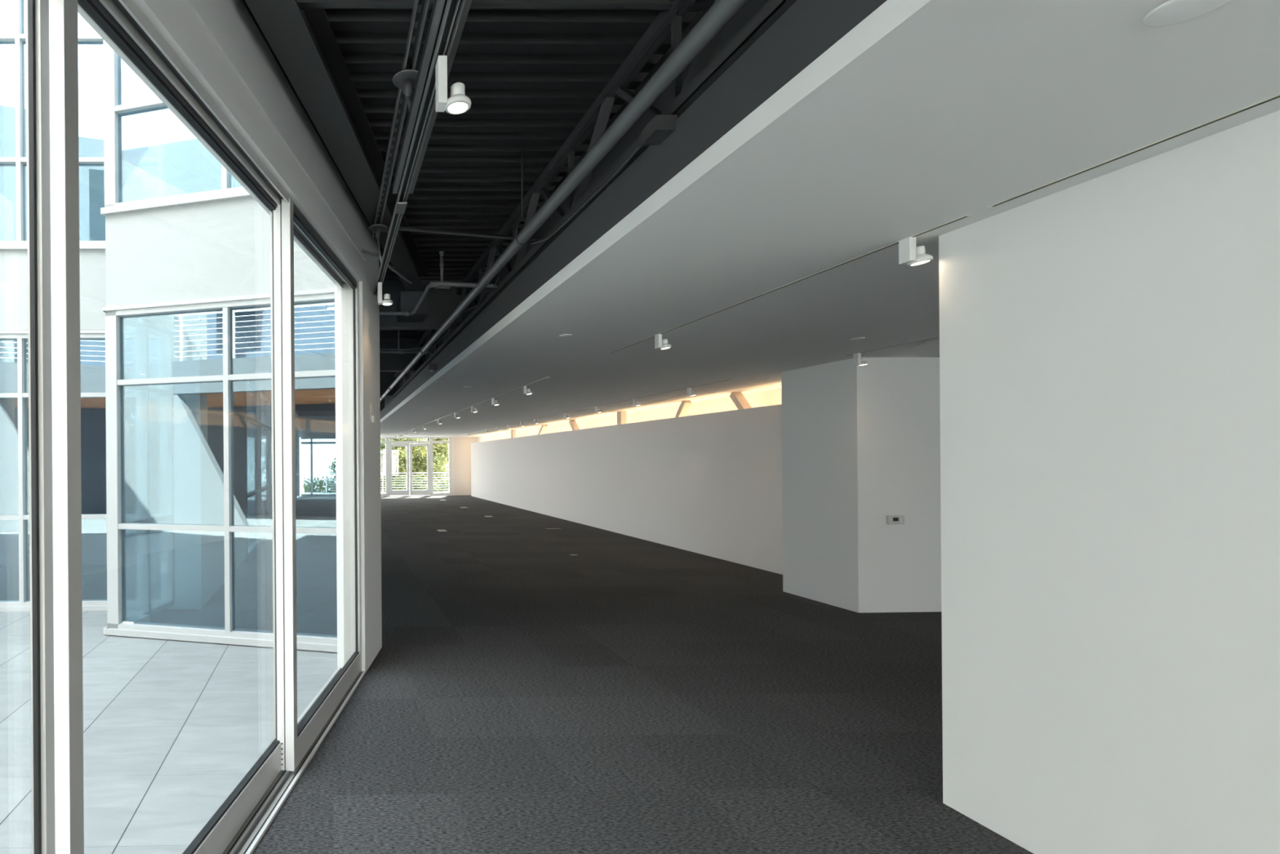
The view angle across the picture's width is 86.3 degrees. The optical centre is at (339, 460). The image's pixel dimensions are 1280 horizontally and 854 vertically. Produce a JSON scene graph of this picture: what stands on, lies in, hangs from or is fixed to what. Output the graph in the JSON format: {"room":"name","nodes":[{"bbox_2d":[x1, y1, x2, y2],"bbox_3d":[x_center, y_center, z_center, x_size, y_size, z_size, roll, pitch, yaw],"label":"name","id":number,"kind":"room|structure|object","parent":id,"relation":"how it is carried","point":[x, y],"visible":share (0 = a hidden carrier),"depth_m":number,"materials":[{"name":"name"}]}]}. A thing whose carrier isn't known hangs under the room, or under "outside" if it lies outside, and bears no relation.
{"room":"empty office space","nodes":[
{"label":"empty office space","id":0,"kind":"room"},
{"bbox_2d":[0,13,103,85],"bbox_3d":[-3.951,-6.491,17.474,9.604,0.600,23.317,0,0,3],"label":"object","id":1,"kind":"structure","parent":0,"point":[91,58],"depth_m":9.52,"materials":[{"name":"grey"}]},
{"bbox_2d":[0,249,106,330],"bbox_3d":[-5.216,-1.941,7.020,6.400,0.920,0.180,0,0,-1],"label":"wall","id":2,"kind":"structure","parent":0,"point":[13,263],"depth_m":6.95,"materials":[{"name":"grey paint"}]},
{"bbox_2d":[0,329,106,611],"bbox_3d":[-5.200,0.132,6.967,6.440,3.205,0.165,0,0,-1],"label":"window","id":3,"kind":"structure","parent":2,"relation":"in","point":[23,604],"depth_m":6.95,"materials":[{"name":"grey metal"}]},
{"bbox_2d":[0,0,165,249],"bbox_3d":[-5.233,-4.278,6.967,6.440,3.765,0.165,0,0,-1],"label":"window","id":4,"kind":"structure","parent":2,"relation":"in","point":[12,12],"depth_m":6.97,"materials":[{"name":"grey"}]},
{"bbox_2d":[0,339,106,565],"bbox_3d":[-5.621,-0.178,9.999,6.850,3.800,0.150,0,0,-1],"label":"wall","id":5,"kind":"structure","parent":0,"point":[92,353],"depth_m":9.95,"materials":[{"name":"clear glass"}]},
{"bbox_2d":[0,85,241,240],"bbox_3d":[-3.398,-4.245,8.032,11.500,3.900,4.348,0,0,-1],"label":"wall","id":6,"kind":"structure","parent":0,"point":[191,167],"depth_m":10.05,"materials":[{"name":"white"}]},
{"bbox_2d":[137,315,173,328],"bbox_3d":[-2.066,-1.950,6.531,0.130,0.910,0.885,0,0,15],"label":"wall","id":7,"kind":"structure","parent":0,"point":[166,322],"depth_m":6.71,"materials":[{"name":"grey paint"}]},
{"bbox_2d":[102,311,174,633],"bbox_3d":[-2.100,0.098,6.451,0.165,3.185,1.105,0,0,15],"label":"window","id":8,"kind":"structure","parent":7,"relation":"in","point":[148,347],"depth_m":6.42,"materials":[{"name":"grey"}]},
{"bbox_2d":[166,312,206,608],"bbox_3d":[-1.784,-0.157,7.046,0.397,3.700,0.250,0,0,-1],"label":"column","id":9,"kind":"structure","parent":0,"point":[188,331],"depth_m":6.92,"materials":[{"name":"white paint"}]},
{"bbox_2d":[105,196,334,306],"bbox_3d":[-1.078,-4.157,5.714,2.490,5.310,0.180,0,0,15],"label":"wall","id":10,"kind":"structure","parent":0,"point":[217,249],"depth_m":5.70,"materials":[{"name":"grey paint"}]},
{"bbox_2d":[100,40,252,216],"bbox_3d":[-1.093,-4.299,5.663,2.530,3.785,0.165,0,0,15],"label":"window","id":11,"kind":"structure","parent":10,"relation":"in","point":[136,121],"depth_m":5.91,"materials":[{"name":"grey"}]},
{"bbox_2d":[102,288,337,652],"bbox_3d":[-1.060,0.090,5.663,2.530,3.185,0.165,0,0,15],"label":"window","id":12,"kind":"structure","parent":10,"relation":"in","point":[229,634],"depth_m":5.71,"materials":[{"name":"grey metal"}]},
{"bbox_2d":[77,0,382,671],"bbox_3d":[-1.301,-0.210,-0.390,0.227,3.800,12.170,0,0,15],"label":"wall","id":13,"kind":"structure","parent":0,"point":[233,21],"depth_m":3.42,"materials":[{"name":"white"}]},
{"bbox_2d":[25,0,55,853],"bbox_3d":[-1.111,0.136,0.645,0.048,3.045,2.250,0,0,15],"label":"door","id":14,"kind":"structure","parent":13,"relation":"in","point":[37,11],"depth_m":1.68,"materials":[{"name":"metal"}]},
{"bbox_2d":[48,0,281,853],"bbox_3d":[-0.546,0.132,2.494,0.048,3.045,1.715,0,0,15],"label":"door","id":15,"kind":"structure","parent":13,"relation":"in","point":[217,833],"depth_m":1.68,"materials":[{"name":"metal"}]},
{"bbox_2d":[77,0,357,288],"bbox_3d":[-0.875,-1.381,1.204,0.136,0.045,7.473,0,0,15],"label":"window frame","id":16,"kind":"structure","parent":13,"relation":"attached to","point":[126,13],"depth_m":2.33,"materials":[{"name":"grey metal"}]},
{"bbox_2d":[186,0,365,260],"bbox_3d":[-1.263,-1.602,-0.666,0.016,0.022,11.460,0,0,15],"label":"trim","id":17,"kind":"structure","parent":13,"relation":"attached to","point":[192,3],"depth_m":2.74,"materials":[{"name":"white metal"}]},
{"bbox_2d":[222,667,365,853],"bbox_3d":[-0.867,1.682,1.208,0.240,0.050,7.473,0,0,15],"label":"sliding door track","id":18,"kind":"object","parent":13,"relation":"attached to","point":[255,827],"depth_m":3.04,"materials":[{"name":"metal"}]},
{"bbox_2d":[273,198,360,771],"bbox_3d":[-0.091,0.128,4.022,0.094,3.045,1.628,0,0,15],"label":"door","id":19,"kind":"structure","parent":13,"relation":"in","point":[295,742],"depth_m":3.25,"materials":[{"name":"metal"}]},
{"bbox_2d":[341,280,361,672],"bbox_3d":[0.095,0.134,4.806,0.140,3.090,0.018,0,0,15],"label":"trim","id":20,"kind":"structure","parent":13,"relation":"attached to","point":[346,317],"depth_m":4.80,"materials":[{"name":"metal"}]},
{"bbox_2d":[370,403,374,422],"bbox_3d":[0.278,-0.399,5.094,0.020,0.159,0.108,0,0,15],"label":"wall hook","id":21,"kind":"object","parent":13,"relation":"attached to","point":[372,417],"visible":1,"depth_m":5.09,"materials":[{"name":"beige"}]},
{"bbox_2d":[361,248,413,283],"bbox_3d":[0.439,-1.587,4.949,0.136,0.126,0.681,0,0,41],"label":"conduit","id":22,"kind":"object","parent":13,"relation":"attached to","point":[389,266],"visible":0.76,"depth_m":4.88,"materials":[{"name":"black metal"}]},
{"bbox_2d":[373,0,471,299],"bbox_3d":[0.396,-1.452,-0.319,0.110,0.089,11.350,0,0,-1],"label":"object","id":23,"kind":"object","parent":13,"relation":"attached to","point":[448,18],"visible":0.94,"depth_m":2.47,"materials":[{"name":"black metal"}]},
{"bbox_2d":[377,282,392,305],"bbox_3d":[0.366,-1.333,4.859,0.121,0.170,0.094,0,0,-1],"label":"track spotlight","id":24,"kind":"object","parent":23,"relation":"hanging from","point":[387,301],"visible":1,"depth_m":4.83,"materials":[{"name":"white metal"}]},
{"bbox_2d":[383,293,390,299],"bbox_3d":[0.380,-1.305,4.859,0.050,0.045,0.050,0,0,-1],"label":"socket","id":25,"kind":"object","parent":24,"relation":"attached to","point":[386,296],"depth_m":4.84,"materials":[{"name":"white metal"}]},
{"bbox_2d":[435,55,471,114],"bbox_3d":[0.405,-1.333,2.156,0.121,0.170,0.094,0,0,-1],"label":"track spotlight","id":26,"kind":"object","parent":23,"relation":"hanging from","point":[458,103],"visible":1,"depth_m":2.13,"materials":[{"name":"white metal"}]},
{"bbox_2d":[450,82,465,96],"bbox_3d":[0.419,-1.306,2.156,0.050,0.045,0.050,0,0,-1],"label":"socket","id":27,"kind":"object","parent":26,"relation":"attached to","point":[457,88],"depth_m":2.13,"materials":[{"name":"white metal"}]},
{"bbox_2d":[204,311,298,603],"bbox_3d":[-1.843,-0.216,17.873,0.200,3.820,21.404,0,0,-1],"label":"wall","id":28,"kind":"structure","parent":0,"point":[243,356],"depth_m":8.11,"materials":[{"name":"white paint"}]},
{"bbox_2d":[244,381,299,557],"bbox_3d":[-1.810,0.094,19.528,0.132,3.200,17.896,0,0,-1],"label":"window","id":29,"kind":"structure","parent":28,"relation":"in","point":[258,410],"depth_m":12.76,"materials":[{"name":"grey"}]},
{"bbox_2d":[299,491,448,496],"bbox_3d":[2.570,1.771,30.740,18.000,0.180,3.800,0,0,-1],"label":"floor","id":30,"kind":"structure","parent":0,"point":[300,493],"depth_m":31.76,"materials":[{"name":"concrete"}]},
{"bbox_2d":[325,471,448,493],"bbox_3d":[5.030,1.147,32.276,11.525,1.030,0.050,0,0,-1],"label":"metal railing","id":31,"kind":"object","parent":30,"relation":"on","point":[382,475],"visible":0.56,"depth_m":32.23,"materials":[{"name":"white metal"}]},
{"bbox_2d":[298,415,477,495],"bbox_3d":[2.359,-0.228,28.737,8.550,3.780,0.200,0,0,-1],"label":"wall","id":32,"kind":"structure","parent":0,"point":[462,445],"depth_m":28.68,"materials":[{"name":"white paint"}]},
{"bbox_2d":[300,436,454,496],"bbox_3d":[1.793,0.279,28.609,7.207,2.775,0.120,0,0,-1],"label":"window","id":33,"kind":"structure","parent":32,"relation":"in","point":[451,439],"depth_m":28.59,"materials":[{"name":"white metal"}]},
{"bbox_2d":[389,443,430,495],"bbox_3d":[3.296,0.420,28.595,1.913,2.431,0.132,0,0,-1],"label":"door","id":34,"kind":"structure","parent":33,"relation":"attached to","point":[409,491],"depth_m":28.60,"materials":[{"name":"white metal"}]},
{"bbox_2d":[237,9,699,416],"bbox_3d":[-0.866,-2.113,10.811,5.008,0.038,35.644,0,0,-1],"label":"deck","id":35,"kind":"object","parent":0,"point":[529,77],"visible":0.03,"depth_m":3.56,"materials":[{"name":"grey metal"}]},
{"bbox_2d":[244,0,427,291],"bbox_3d":[-0.338,-1.952,2.171,0.190,0.270,9.620,0,0,15],"label":"steel beam","id":36,"kind":"structure","parent":35,"relation":"attached to","point":[304,42],"depth_m":3.24,"materials":[{"name":"grey metal"}]},
{"bbox_2d":[372,0,429,238],"bbox_3d":[0.365,-1.800,-0.570,0.051,0.044,10.850,0,0,-1],"label":"channel","id":37,"kind":"object","parent":36,"relation":"hanging from","point":[420,10],"visible":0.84,"depth_m":3.11,"materials":[{"name":"grey paint"}]},
{"bbox_2d":[368,223,388,262],"bbox_3d":[0.327,-1.621,4.702,0.139,0.339,0.319,0,0,23],"label":"canopy","id":38,"kind":"object","parent":37,"relation":"hanging from","point":[377,228],"visible":0.99,"depth_m":4.61,"materials":[{"name":"black metal"}]},
{"bbox_2d":[392,69,417,110],"bbox_3d":[0.353,-1.646,2.900,0.139,0.289,0.319,0,0,23],"label":"canopy","id":39,"kind":"object","parent":37,"relation":"hanging from","point":[406,79],"visible":0.8,"depth_m":2.80,"materials":[{"name":"black metal"}]},
{"bbox_2d":[385,226,540,241],"bbox_3d":[0.952,-1.742,4.734,1.346,0.152,0.427,0,0,-1],"label":"conduit","id":40,"kind":"object","parent":37,"relation":"attached to","point":[401,228],"visible":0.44,"depth_m":4.77,"materials":[{"name":"grey metal"}]},
{"bbox_2d":[396,291,428,322],"bbox_3d":[0.806,-1.706,6.763,0.300,0.240,0.400,0,0,-1],"label":"steel plate","id":41,"kind":"object","parent":36,"relation":"attached to","point":[406,300],"visible":0.79,"depth_m":6.56,"materials":[{"name":"grey metal"}]},
{"bbox_2d":[294,395,384,411],"bbox_3d":[-0.088,-1.814,19.001,3.000,0.550,0.160,0,0,-1],"label":"girder","id":42,"kind":"object","parent":35,"relation":"attached to","point":[301,403],"visible":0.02,"depth_m":18.98,"materials":[{"name":"grey"}]},
{"bbox_2d":[253,337,427,372],"bbox_3d":[0.035,-1.815,10.502,3.000,0.550,0.160,0,0,-1],"label":"girder","id":43,"kind":"object","parent":35,"relation":"attached to","point":[310,354],"visible":0.41,"depth_m":10.49,"materials":[{"name":"grey metal"}]},
{"bbox_2d":[215,276,478,330],"bbox_3d":[0.085,-1.806,7.002,3.000,0.570,0.160,0,0,-1],"label":"girder","id":44,"kind":"object","parent":35,"relation":"attached to","point":[442,302],"visible":0.33,"depth_m":7.00,"materials":[{"name":"grey metal"}]},
{"bbox_2d":[430,275,500,349],"bbox_3d":[1.310,-1.543,6.808,0.016,0.127,3.462,0,0,-1],"label":"conduit","id":45,"kind":"object","parent":44,"relation":"attached to","point":[499,276],"visible":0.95,"depth_m":5.95,"materials":[{"name":"grey metal"}]},
{"bbox_2d":[294,372,399,396],"bbox_3d":[-0.023,-1.815,14.501,3.000,0.550,0.160,0,0,-1],"label":"girder","id":46,"kind":"object","parent":35,"relation":"attached to","point":[312,387],"visible":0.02,"depth_m":14.49,"materials":[{"name":"grey metal"}]},
{"bbox_2d":[379,329,433,354],"bbox_3d":[0.666,-1.791,8.448,1.277,0.628,0.126,0,0,-1],"label":"conduit","id":47,"kind":"object","parent":35,"relation":"attached to","point":[401,351],"visible":0.62,"depth_m":8.43,"materials":[{"name":"black metal"}]},
{"bbox_2d":[515,149,528,244],"bbox_3d":[1.240,-1.785,4.124,0.099,0.650,0.012,0,0,-1],"label":"hanger","id":48,"kind":"object","parent":35,"relation":"hanging from","point":[522,162],"visible":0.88,"depth_m":4.12,"materials":[{"name":"grey metal"}]},
{"bbox_2d":[380,0,747,401],"bbox_3d":[1.180,-1.509,7.018,0.096,0.096,26.001,0,0,-1],"label":"pipe","id":49,"kind":"object","parent":48,"relation":"hanging from","point":[722,11],"visible":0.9,"depth_m":2.75,"materials":[{"name":"grey metal"}]},
{"bbox_2d":[329,251,498,315],"bbox_3d":[0.761,-1.636,5.699,0.718,0.316,1.894,0,0,-44],"label":"branch","id":50,"kind":"object","parent":49,"relation":"attached to","point":[436,284],"visible":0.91,"depth_m":5.23,"materials":[{"name":"black metal"}]},
{"bbox_2d":[0,494,1033,853],"bbox_3d":[-2.144,1.781,10.873,28.000,0.170,36.195,0,0,-1],"label":"floor","id":51,"kind":"structure","parent":0,"point":[521,694],"depth_m":4.07,"materials":[{"name":"grey carpet"}]},
{"bbox_2d":[122,613,150,623],"bbox_3d":[-2.029,1.635,6.081,0.120,0.120,0.300,0,0,15],"label":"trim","id":52,"kind":"structure","parent":51,"relation":"on","point":[140,617],"depth_m":6.08,"materials":[{"name":"white metal"}]},
{"bbox_2d":[511,429,515,437],"bbox_3d":[6.305,0.260,22.002,0.120,2.745,0.200,0,0,-1],"label":"steel column","id":53,"kind":"structure","parent":51,"relation":"on","point":[513,431],"depth_m":21.90,"materials":[{"name":"beige"}]},
{"bbox_2d":[617,411,626,424],"bbox_3d":[6.423,0.259,13.819,0.120,2.745,0.200,0,0,-1],"label":"steel column","id":54,"kind":"structure","parent":51,"relation":"on","point":[621,415],"depth_m":13.72,"materials":[{"name":"beige"}]},
{"bbox_2d":[384,0,768,407],"bbox_3d":[1.602,-1.637,10.824,0.040,0.951,35.600,0,0,-1],"label":"wall","id":55,"kind":"structure","parent":0,"point":[750,7],"depth_m":3.45,"materials":[{"name":"grey"}]},
{"bbox_2d":[471,404,782,574],"bbox_3d":[6.239,0.414,17.692,0.080,2.438,20.600,0,0,-1],"label":"wall partition","id":56,"kind":"structure","parent":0,"point":[708,484],"depth_m":11.76,"materials":[{"name":"white paint"}]},
{"bbox_2d":[477,387,782,442],"bbox_3d":[6.727,0.257,18.061,0.130,2.745,21.275,0,0,-1],"label":"wall","id":57,"kind":"structure","parent":0,"point":[770,397],"depth_m":12.73,"materials":[{"name":"white paint"}]},
{"bbox_2d":[380,0,886,418],"bbox_3d":[1.299,-1.287,10.820,0.040,0.256,35.600,0,0,-1],"label":"wall","id":58,"kind":"structure","parent":0,"point":[807,28],"depth_m":2.38,"materials":[{"name":"grey paint"}]},
{"bbox_2d":[428,363,436,372],"bbox_3d":[1.266,-1.265,8.297,0.100,0.105,0.080,0,0,-1],"label":"emergency light","id":59,"kind":"object","parent":58,"relation":"attached to","point":[432,366],"visible":1,"depth_m":8.26,"materials":[{"name":"grey paint"}]},
{"bbox_2d":[528,142,643,244],"bbox_3d":[1.358,-1.478,3.511,0.016,0.134,1.577,0,0,-1],"label":"conduit","id":60,"kind":"object","parent":58,"relation":"attached to","point":[639,146],"visible":0.9,"depth_m":3.25,"materials":[{"name":"grey metal"}]},
{"bbox_2d":[640,115,677,145],"bbox_3d":[1.362,-1.408,2.591,0.094,0.064,0.124,0,0,-1],"label":"junction box","id":61,"kind":"object","parent":58,"relation":"attached to","point":[660,127],"visible":1,"depth_m":2.55,"materials":[{"name":"grey paint"}]},
{"bbox_2d":[380,0,1279,437],"bbox_3d":[6.540,-1.156,10.906,10.590,0.084,35.620,0,0,-1],"label":"ceiling","id":62,"kind":"structure","parent":0,"point":[925,115],"depth_m":2.44,"materials":[{"name":"white paint"}]},
{"bbox_2d":[393,377,548,436],"bbox_3d":[2.569,-1.084,17.627,0.048,0.006,19.424,0,0,-1],"label":"track","id":63,"kind":"object","parent":62,"relation":"attached to","point":[544,377],"visible":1,"depth_m":10.74,"materials":[{"name":"beige"}]},
{"bbox_2d":[471,406,477,412],"bbox_3d":[2.694,-1.022,12.140,0.123,0.123,0.094,0,0,-1],"label":"track spotlight","id":64,"kind":"object","parent":63,"relation":"attached to","point":[473,410],"visible":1,"depth_m":12.11,"materials":[{"name":"white metal"}]},
{"bbox_2d":[491,398,499,405],"bbox_3d":[2.717,-1.022,10.579,0.123,0.123,0.094,0,0,-1],"label":"track spotlight","id":65,"kind":"object","parent":63,"relation":"attached to","point":[494,402],"visible":1,"depth_m":10.55,"materials":[{"name":"white metal"}]},
{"bbox_2d":[523,386,532,394],"bbox_3d":[2.742,-1.022,8.842,0.123,0.123,0.094,0,0,-1],"label":"track spotlight","id":66,"kind":"object","parent":63,"relation":"attached to","point":[525,389],"visible":1,"depth_m":8.81,"materials":[{"name":"white metal"}]},
{"bbox_2d":[537,424,547,434],"bbox_3d":[6.331,-0.280,19.916,0.140,1.707,2.397,0,0,-1],"label":"diagonal brace","id":67,"kind":"object","parent":62,"relation":"attached to","point":[544,427],"visible":0.29,"depth_m":18.86,"materials":[{"name":"beige metal"}]},
{"bbox_2d":[560,333,572,337],"bbox_3d":[1.949,-1.076,5.236,0.100,0.009,0.100,0,0,-1],"label":"cover plate","id":68,"kind":"object","parent":62,"relation":"attached to","point":[563,335],"visible":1,"depth_m":5.22,"materials":[{"name":"white metal"}]},
{"bbox_2d":[568,419,579,430],"bbox_3d":[6.390,-0.280,15.838,0.140,1.697,1.737,0,0,-1],"label":"diagonal brace","id":69,"kind":"object","parent":62,"relation":"attached to","point":[572,423],"visible":0.21,"depth_m":16.49,"materials":[{"name":"beige metal"}]},
{"bbox_2d":[457,378,732,435],"bbox_3d":[5.180,-1.103,17.404,0.026,0.006,18.346,0,0,-1],"label":"track","id":70,"kind":"object","parent":62,"relation":"attached to","point":[730,379],"visible":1,"depth_m":11.30,"materials":[{"name":"beige"}]},
{"bbox_2d":[564,413,569,417],"bbox_3d":[5.274,-1.041,14.083,0.123,0.123,0.094,0,0,-1],"label":"track spotlight","id":71,"kind":"object","parent":70,"relation":"attached to","point":[566,415],"visible":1,"depth_m":14.05,"materials":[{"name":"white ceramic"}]},
{"bbox_2d":[595,406,601,412],"bbox_3d":[5.298,-1.041,12.425,0.123,0.123,0.094,0,0,-1],"label":"track spotlight","id":72,"kind":"object","parent":70,"relation":"attached to","point":[597,410],"visible":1,"depth_m":12.40,"materials":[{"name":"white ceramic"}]},
{"bbox_2d":[632,398,640,405],"bbox_3d":[5.320,-1.041,10.864,0.123,0.123,0.094,0,0,-1],"label":"track spotlight","id":73,"kind":"object","parent":70,"relation":"attached to","point":[635,402],"visible":1,"depth_m":10.84,"materials":[{"name":"white metal"}]},
{"bbox_2d":[686,387,696,395],"bbox_3d":[5.344,-1.041,9.213,0.123,0.123,0.094,0,0,-1],"label":"track spotlight","id":74,"kind":"object","parent":70,"relation":"attached to","point":[691,393],"visible":1,"depth_m":9.19,"materials":[{"name":"white metal"}]},
{"bbox_2d":[620,395,688,408],"bbox_3d":[5.927,-1.109,11.463,0.026,0.006,2.619,0,0,-1],"label":"track","id":75,"kind":"object","parent":62,"relation":"attached to","point":[686,395],"visible":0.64,"depth_m":11.20,"materials":[{"name":"beige"}]},
{"bbox_2d":[675,400,692,417],"bbox_3d":[6.446,-0.281,11.943,0.140,1.688,1.415,0,0,-1],"label":"diagonal brace","id":76,"kind":"object","parent":62,"relation":"attached to","point":[685,406],"visible":0.29,"depth_m":11.34,"materials":[{"name":"beige metal"}]},
{"bbox_2d":[729,391,751,409],"bbox_3d":[6.486,-0.281,9.216,0.140,1.692,1.525,0,0,-1],"label":"diagonal brace","id":77,"kind":"object","parent":62,"relation":"attached to","point":[738,398],"visible":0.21,"depth_m":9.78,"materials":[{"name":"beige metal"}]},
{"bbox_2d":[850,337,865,340],"bbox_3d":[4.665,-1.097,5.472,0.100,0.009,0.100,0,0,-1],"label":"cover plate","id":78,"kind":"object","parent":62,"relation":"attached to","point":[857,338],"visible":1,"depth_m":5.46,"materials":[{"name":"white metal"}]},
{"bbox_2d":[844,336,939,355],"bbox_3d":[5.351,-1.104,5.247,0.026,0.006,2.339,0,0,-1],"label":"track","id":79,"kind":"object","parent":62,"relation":"attached to","point":[937,336],"visible":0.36,"depth_m":5.84,"materials":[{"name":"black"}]},
{"bbox_2d":[853,352,869,365],"bbox_3d":[5.382,-1.042,6.267,0.123,0.123,0.094,0,0,-1],"label":"track spotlight","id":80,"kind":"object","parent":79,"relation":"attached to","point":[858,360],"visible":1,"depth_m":6.25,"materials":[{"name":"white metal"}]},
{"bbox_2d":[608,93,1279,353],"bbox_3d":[2.792,-1.085,2.098,0.026,0.006,8.115,0,0,-1],"label":"track","id":81,"kind":"object","parent":62,"relation":"attached to","point":[1277,96],"visible":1,"depth_m":2.40,"materials":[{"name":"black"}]},
{"bbox_2d":[654,333,671,349],"bbox_3d":[2.793,-1.022,5.237,0.123,0.123,0.094,0,0,-1],"label":"track spotlight","id":82,"kind":"object","parent":81,"relation":"attached to","point":[660,344],"visible":1,"depth_m":5.21,"materials":[{"name":"white metal"}]},
{"bbox_2d":[662,338,667,344],"bbox_3d":[2.803,-1.021,5.240,0.053,0.050,0.051,0,0,-1],"label":"socket","id":83,"kind":"object","parent":82,"relation":"attached to","point":[664,341],"depth_m":5.22,"materials":[{"name":"white metal"}]},
{"bbox_2d":[898,236,933,266],"bbox_3d":[2.826,-1.022,2.975,0.123,0.123,0.094,0,0,-1],"label":"track spotlight","id":84,"kind":"object","parent":81,"relation":"attached to","point":[911,255],"visible":1,"depth_m":2.96,"materials":[{"name":"white metal"}]},
{"bbox_2d":[915,245,925,255],"bbox_3d":[2.835,-1.022,2.978,0.053,0.050,0.051,0,0,-1],"label":"socket","id":85,"kind":"object","parent":84,"relation":"attached to","point":[920,251],"depth_m":2.95,"materials":[{"name":"white metal"}]},
{"bbox_2d":[1142,0,1232,26],"bbox_3d":[2.018,-1.077,1.437,0.144,0.009,0.144,0,0,-1],"label":"cover plate","id":86,"kind":"object","parent":62,"relation":"attached to","point":[1172,11],"visible":1,"depth_m":1.45,"materials":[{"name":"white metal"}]},
{"bbox_2d":[781,357,941,613],"bbox_3d":[8.557,0.243,7.115,6.020,2.745,1.066,0,0,-1],"label":"wall","id":87,"kind":"structure","parent":0,"point":[861,444],"depth_m":6.55,"materials":[{"name":"white paint"}]},
{"bbox_2d":[884,514,904,524],"bbox_3d":[5.969,0.638,6.528,0.200,0.112,0.040,0,0,-1],"label":"thermostat","id":88,"kind":"object","parent":87,"relation":"attached to","point":[890,519],"visible":1,"depth_m":6.51,"materials":[{"name":"grey plastic"}]},
{"bbox_2d":[938,110,1279,853],"bbox_3d":[3.062,0.284,-2.006,0.160,2.745,9.900,0,0,-1],"label":"wall","id":89,"kind":"structure","parent":0,"point":[1109,343],"depth_m":2.28,"materials":[{"name":"white paint"}]},
{"bbox_3d":[4.200,-0.292,-7.015,16.200,3.880,0.150,0,0,-1],"label":"wall","id":90,"kind":"structure","parent":0,"visible":0},
{"bbox_2d":[392,0,796,397],"bbox_3d":[1.437,-1.714,3.521,0.110,0.523,21.000,0,0,-1],"label":"roof truss","id":91,"kind":"object","parent":90,"relation":"attached to","point":[701,75],"visible":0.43,"depth_m":3.20,"materials":[{"name":"black metal"}]},
{"bbox_2d":[296,0,715,10],"bbox_3d":[0.733,-1.956,2.578,1.870,0.060,0.040,0,0,-1],"label":"ceiling beam","id":92,"kind":"structure","parent":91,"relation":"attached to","point":[545,5],"depth_m":2.58,"materials":[{"name":"grey metal"}]},
{"label":"outside","id":93,"kind":"structure","parent":0,"visible":0},
{"bbox_3d":[0.299,3.978,50.609,30.000,0.200,36.000,0,0,-1],"label":"floor","id":94,"kind":"structure","parent":93,"visible":0},
{"bbox_2d":[328,438,396,489],"bbox_3d":[1.398,0.299,36.634,4.385,7.264,5.723,0,0,-1],"label":"leafy tree","id":95,"kind":"object","parent":94,"relation":"on","point":[382,445],"visible":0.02,"depth_m":35.74,"materials":[{"name":"green plant"}]},
{"bbox_2d":[302,475,448,492],"bbox_3d":[3.775,2.362,34.139,11.693,3.168,2.824,0,0,-1],"label":"hedge","id":96,"kind":"object","parent":94,"relation":"on","point":[402,486],"visible":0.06,"depth_m":33.90,"materials":[{"name":"green plant"}]},
{"bbox_2d":[384,438,416,491],"bbox_3d":[2.911,0.077,39.189,5.042,7.576,4.717,0,0,-31],"label":"leafy tree","id":97,"kind":"object","parent":94,"relation":"on","point":[395,439],"visible":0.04,"depth_m":38.23,"materials":[{"name":"green plant"}]},
{"bbox_2d":[381,438,445,490],"bbox_3d":[4.866,0.079,37.040,5.164,7.542,5.129,0,0,-36],"label":"leafy tree","id":98,"kind":"object","parent":94,"relation":"on","point":[419,453],"visible":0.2,"depth_m":36.56,"materials":[{"name":"green plant"}]},
{"bbox_2d":[420,438,448,491],"bbox_3d":[6.313,0.410,38.524,4.455,6.985,4.953,0,0,-26],"label":"leafy tree","id":99,"kind":"object","parent":94,"relation":"on","point":[443,447],"visible":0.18,"depth_m":37.00,"materials":[{"name":"green plant"}]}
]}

